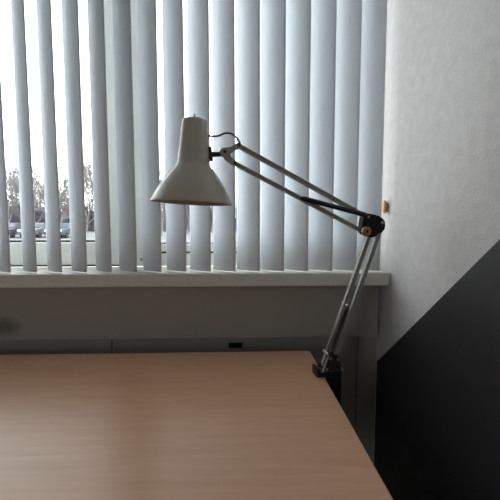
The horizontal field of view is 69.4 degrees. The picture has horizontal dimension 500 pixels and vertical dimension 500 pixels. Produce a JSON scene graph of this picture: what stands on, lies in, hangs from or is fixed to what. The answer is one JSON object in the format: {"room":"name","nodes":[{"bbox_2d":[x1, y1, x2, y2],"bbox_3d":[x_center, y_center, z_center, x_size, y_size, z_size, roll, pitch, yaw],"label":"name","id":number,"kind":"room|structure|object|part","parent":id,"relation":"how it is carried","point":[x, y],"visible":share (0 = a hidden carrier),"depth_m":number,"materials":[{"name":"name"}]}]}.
{"room":"office","nodes":[
{"label":"office","id":0,"kind":"room"},
{"bbox_2d":[373,0,499,463],"bbox_3d":[0.577,-0.141,-0.768,0.200,2.800,4.450,0,4,-2],"label":"wall","id":1,"kind":"structure","parent":0,"point":[441,177],"depth_m":0.81,"materials":[{"name":"paint"}]},
{"bbox_2d":[382,200,387,212],"bbox_3d":[0.403,-0.129,1.079,0.014,0.038,0.023,0,4,-2],"label":"handle","id":2,"kind":"object","parent":1,"relation":"attached to","point":[384,204],"visible":1,"depth_m":1.07,"materials":[{"name":"beige plastic"}]},
{"bbox_3d":[-1.443,1.228,-0.835,4.250,0.120,4.650,0,4,-2],"label":"floor","id":3,"kind":"structure","parent":0,"visible":0},
{"bbox_2d":[0,339,112,354],"bbox_3d":[-1.286,0.638,1.138,1.704,0.749,0.018,0,4,-2],"label":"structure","id":4,"kind":"structure","parent":3,"relation":"on","point":[23,347],"depth_m":1.13,"materials":[{"name":"paint"}]},
{"bbox_2d":[0,351,392,499],"bbox_3d":[-0.542,0.687,0.626,1.457,0.734,0.820,0,4,-2],"label":"desk","id":5,"kind":"object","parent":3,"relation":"on","point":[261,425],"visible":1,"depth_m":0.63,"materials":[{"name":"brown wood"}]},
{"bbox_2d":[150,114,384,405],"bbox_3d":[0.054,0.365,0.850,0.541,1.317,0.176,-1,5,-11],"label":"desk lamp","id":6,"kind":"object","parent":5,"relation":"attached to","point":[192,180],"visible":0.97,"depth_m":0.81,"materials":[{"name":"grey metal"}]},
{"bbox_3d":[-0.126,-0.188,0.774,0.174,0.182,0.175,-1,5,-11],"label":"lamp shade","id":7,"kind":"part","parent":6,"relation":"part of","materials":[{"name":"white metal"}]},
{"bbox_3d":[-0.072,-0.207,0.782,0.035,0.029,0.020,-1,5,-11],"label":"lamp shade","id":8,"kind":"part","parent":6,"relation":"part of","materials":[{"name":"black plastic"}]},
{"bbox_3d":[0.272,-0.044,0.844,0.021,0.021,0.012,-1,5,-11],"label":"elbow knob","id":9,"kind":"part","parent":6,"relation":"part of","materials":[{"name":"gold metal"}]},
{"bbox_2d":[112,337,356,430],"bbox_3d":[-0.044,0.635,1.183,0.777,0.749,0.018,0,4,-2],"label":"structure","id":10,"kind":"structure","parent":3,"relation":"on","point":[315,345],"depth_m":1.15,"materials":[{"name":"paint"}]},
{"bbox_2d":[229,343,241,347],"bbox_3d":[-0.046,0.303,1.141,0.044,0.016,0.014,0,4,-2],"label":"latch","id":11,"kind":"object","parent":10,"relation":"attached to","point":[231,345],"visible":1,"depth_m":1.14,"materials":[{"name":"black plastic"}]},
{"bbox_2d":[355,336,376,462],"bbox_3d":[0.378,0.634,1.198,0.061,0.749,0.018,0,4,-2],"label":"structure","id":12,"kind":"structure","parent":3,"relation":"on","point":[366,346],"depth_m":1.18,"materials":[{"name":"paint"}]},
{"bbox_2d":[374,239,499,499],"bbox_3d":[0.416,0.331,0.635,0.020,1.440,0.944,0,4,-2],"label":"panel","id":13,"kind":"object","parent":3,"relation":"on","point":[437,415],"visible":1,"depth_m":0.74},
{"bbox_3d":[-1.521,-0.346,1.233,3.850,2.700,0.220,0,4,-2],"label":"wall","id":14,"kind":"structure","parent":0,"visible":0},
{"bbox_2d":[0,0,389,287],"bbox_3d":[-0.831,-0.652,1.076,2.480,1.506,0.245,0,4,-2],"label":"window","id":15,"kind":"structure","parent":14,"relation":"in","point":[18,278],"depth_m":1.06,"materials":[{"name":"white"}]},
{"bbox_3d":[-0.819,-0.678,1.162,2.450,1.467,0.070,0,4,-2],"label":"frame","id":16,"kind":"part","parent":15,"relation":"part of","materials":[{"name":"white"}]},
{"bbox_2d":[0,286,378,340],"bbox_3d":[-0.870,0.188,1.082,2.538,0.169,0.020,0,4,-2],"label":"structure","id":17,"kind":"structure","parent":15,"relation":"attached to","point":[85,313],"depth_m":1.10,"materials":[{"name":"paint"}]},
{"bbox_2d":[0,0,386,272],"bbox_3d":[-0.827,-0.654,1.047,2.445,1.432,0.149,0,4,-2],"label":"vertical blind","id":18,"kind":"object","parent":15,"relation":"attached to","point":[310,74],"visible":0.95,"depth_m":1.04,"materials":[{"name":"white fabric"}]},
{"bbox_3d":[-0.831,0.082,1.098,2.478,0.039,0.175,0,4,-2],"label":"sill","id":19,"kind":"part","parent":15,"relation":"part of","materials":[{"name":"stone"}]},
{"bbox_3d":[0.024,-0.674,1.184,0.702,1.356,0.068,0,4,-2],"label":"sash","id":20,"kind":"part","parent":15,"relation":"part of","materials":[{"name":"white"}]},
{"label":"outside","id":21,"kind":"structure","parent":0,"visible":0},
{"bbox_2d":[9,231,236,241],"bbox_3d":[-22.712,-4.207,74.931,180.000,0.200,148.400,0,4,-2],"label":"ground","id":22,"kind":"structure","parent":21,"point":[90,235],"depth_m":35.04,"materials":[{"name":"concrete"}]},
{"bbox_2d":[6,161,19,222],"bbox_3d":[-34.536,-7.935,51.451,9.026,10.899,9.364,2,5,27],"label":"bare tree","id":23,"kind":"object","parent":22,"relation":"on","point":[11,161],"visible":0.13,"depth_m":50.56,"materials":[{"name":"grey plant"}]},
{"bbox_2d":[9,223,20,237],"bbox_3d":[-23.193,-1.932,35.115,1.800,1.419,4.100,0,4,-2],"label":"parked car","id":24,"kind":"object","parent":22,"relation":"on","point":[13,227],"visible":0.48,"depth_m":34.31,"materials":[{"name":"grey paint"}]},
{"bbox_2d":[17,223,45,237],"bbox_3d":[-21.000,-1.976,35.692,1.800,1.419,4.100,0,4,-2],"label":"parked car","id":25,"kind":"object","parent":22,"relation":"on","point":[39,227],"visible":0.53,"depth_m":34.74,"materials":[{"name":"silver metal"}]},
{"bbox_2d":[5,158,68,222],"bbox_3d":[-25.748,-6.523,42.790,9.482,9.415,8.150,0,4,6],"label":"bare tree","id":26,"kind":"object","parent":22,"relation":"on","point":[15,187],"visible":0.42,"depth_m":41.58,"materials":[{"name":"grey plant"}]},
{"bbox_2d":[16,160,91,222],"bbox_3d":[-20.081,-5.342,36.722,4.973,7.997,7.145,1,5,10],"label":"bare tree","id":27,"kind":"object","parent":22,"relation":"on","point":[36,182],"visible":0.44,"depth_m":36.37,"materials":[{"name":"grey plant"}]},
{"bbox_2d":[44,223,69,237],"bbox_3d":[-17.965,-1.908,34.803,1.800,1.419,4.100,0,4,-2],"label":"parked car","id":28,"kind":"object","parent":22,"relation":"on","point":[64,227],"visible":0.47,"depth_m":33.77,"materials":[{"name":"grey paint"}]},
{"bbox_2d":[43,145,93,231],"bbox_3d":[-23.217,-8.975,51.361,9.619,13.005,12.934,0,4,-2],"label":"bare tree","id":29,"kind":"object","parent":22,"relation":"on","point":[87,168],"visible":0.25,"depth_m":52.29,"materials":[{"name":"grey plant"}]},
{"bbox_2d":[9,189,236,230],"bbox_3d":[-21.188,-6.982,57.906,46.797,8.003,2.219,0,4,-2],"label":"hedge","id":30,"kind":"object","parent":22,"relation":"on","point":[38,214],"visible":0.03,"depth_m":57.26,"materials":[{"name":"plant"}]},
{"bbox_2d":[159,152,165,235],"bbox_3d":[-9.011,-5.958,36.509,6.331,9.279,6.036,0,4,-2],"label":"bare tree","id":31,"kind":"object","parent":22,"relation":"on","point":[162,210],"visible":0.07,"depth_m":37.08,"materials":[{"name":"grey plant"}]},
{"bbox_2d":[186,205,189,233],"bbox_3d":[-6.183,-6.278,42.380,7.755,8.986,7.930,0,4,-2],"label":"bare tree","id":32,"kind":"object","parent":22,"relation":"on","point":[187,206],"visible":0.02,"depth_m":43.04,"materials":[{"name":"grey plant"}]}
]}

